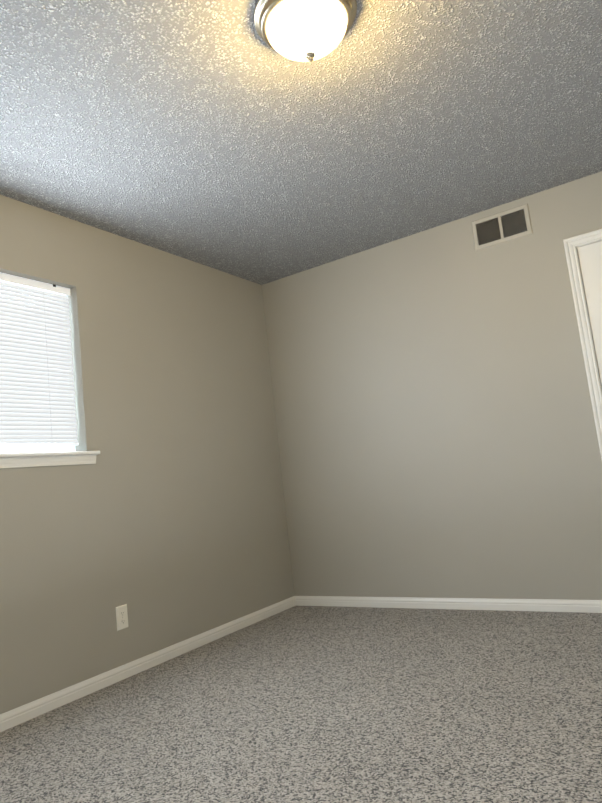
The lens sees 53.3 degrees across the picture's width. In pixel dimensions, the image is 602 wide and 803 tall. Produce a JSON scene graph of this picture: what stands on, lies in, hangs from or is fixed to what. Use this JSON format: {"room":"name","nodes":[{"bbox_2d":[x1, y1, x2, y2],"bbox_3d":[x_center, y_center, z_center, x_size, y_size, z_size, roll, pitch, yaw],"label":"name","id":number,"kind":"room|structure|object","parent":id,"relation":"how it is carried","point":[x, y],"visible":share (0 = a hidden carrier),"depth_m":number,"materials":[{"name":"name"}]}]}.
{"room":"empty bedroom","nodes":[
{"label":"empty bedroom","id":0,"kind":"room"},
{"bbox_2d":[0,195,294,713],"bbox_3d":[-1.404,0.208,2.852,0.200,2.440,4.430,-11,-9,32],"label":"wall","id":1,"kind":"structure","parent":0,"point":[164,518],"depth_m":3.40,"materials":[{"name":"beige paint"}]},
{"bbox_2d":[0,285,99,467],"bbox_3d":[-1.538,-0.164,2.693,0.199,0.956,1.312,-11,-9,32],"label":"window","id":2,"kind":"structure","parent":1,"relation":"in","point":[18,460],"depth_m":2.92,"materials":[{"name":"white paint"}]},
{"bbox_2d":[0,272,78,446],"bbox_3d":[-1.528,-0.218,2.690,0.052,0.850,1.188,-11,-9,32],"label":"window blind","id":3,"kind":"object","parent":2,"relation":"attached to","point":[37,399],"visible":1,"depth_m":3.01,"materials":[{"name":"white plastic"}]},
{"bbox_2d":[116,604,127,630],"bbox_3d":[-0.929,1.123,3.118,0.008,0.118,0.072,-11,-9,32],"label":"duplex electrical outlet","id":4,"kind":"object","parent":1,"relation":"attached to","point":[122,617],"visible":1,"depth_m":3.11,"materials":[{"name":"white plastic"}]},
{"bbox_2d":[0,596,295,731],"bbox_3d":[-1.185,1.361,2.644,0.012,0.066,4.190,-11,-9,32],"label":"baseboard","id":5,"kind":"structure","parent":1,"relation":"attached to","point":[30,710],"depth_m":3.09,"materials":[{"name":"white paint"}]},
{"bbox_2d":[0,605,601,802],"bbox_3d":[0.253,1.164,1.711,3.860,0.100,4.430,-11,-9,32],"label":"floor","id":6,"kind":"structure","parent":0,"point":[315,704],"depth_m":2.28,"materials":[{"name":"carpet"}]},
{"bbox_2d":[0,0,601,284],"bbox_3d":[-0.027,-1.340,2.034,3.860,0.100,4.430,-11,-9,32],"label":"ceiling","id":7,"kind":"structure","parent":0,"point":[222,135],"depth_m":2.60,"materials":[{"name":"white paint"}]},
{"bbox_2d":[254,0,356,61],"bbox_3d":[0.023,-1.210,1.996,0.347,0.176,0.347,-11,-9,32],"label":"flush-mount light fixture","id":8,"kind":"object","parent":7,"relation":"attached to","point":[303,30],"visible":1,"depth_m":1.94,"materials":[{"name":"white glass"}]},
{"bbox_2d":[262,171,601,599],"bbox_3d":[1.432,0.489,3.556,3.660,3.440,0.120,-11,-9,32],"label":"wall","id":9,"kind":"structure","parent":0,"point":[436,430],"depth_m":3.85,"materials":[{"name":"beige paint"}]},
{"bbox_2d":[296,596,601,612],"bbox_3d":[0.868,1.281,3.803,2.145,0.066,0.013,-11,-9,32],"label":"baseboard","id":10,"kind":"structure","parent":9,"relation":"attached to","point":[544,605],"depth_m":3.72,"materials":[{"name":"white paint"}]},
{"bbox_2d":[471,203,532,250],"bbox_3d":[1.229,-1.072,3.689,0.351,0.196,0.025,-11,-9,32],"label":"air vent","id":11,"kind":"object","parent":9,"relation":"in","point":[503,227],"visible":1,"depth_m":3.69,"materials":[{"name":"white metal"}]},
{"bbox_2d":[563,229,601,459],"bbox_3d":[2.062,0.027,3.158,0.930,2.110,0.138,-11,-9,32],"label":"door frame","id":12,"kind":"structure","parent":9,"relation":"attached to","point":[571,244],"depth_m":3.40,"materials":[{"name":"white paint"}]},
{"bbox_2d":[577,241,601,384],"bbox_3d":[2.050,0.051,3.131,0.804,2.035,0.163,-11,-9,32],"label":"door","id":13,"kind":"structure","parent":9,"relation":"in","point":[590,257],"depth_m":3.40,"materials":[{"name":"white paint"}]}
]}

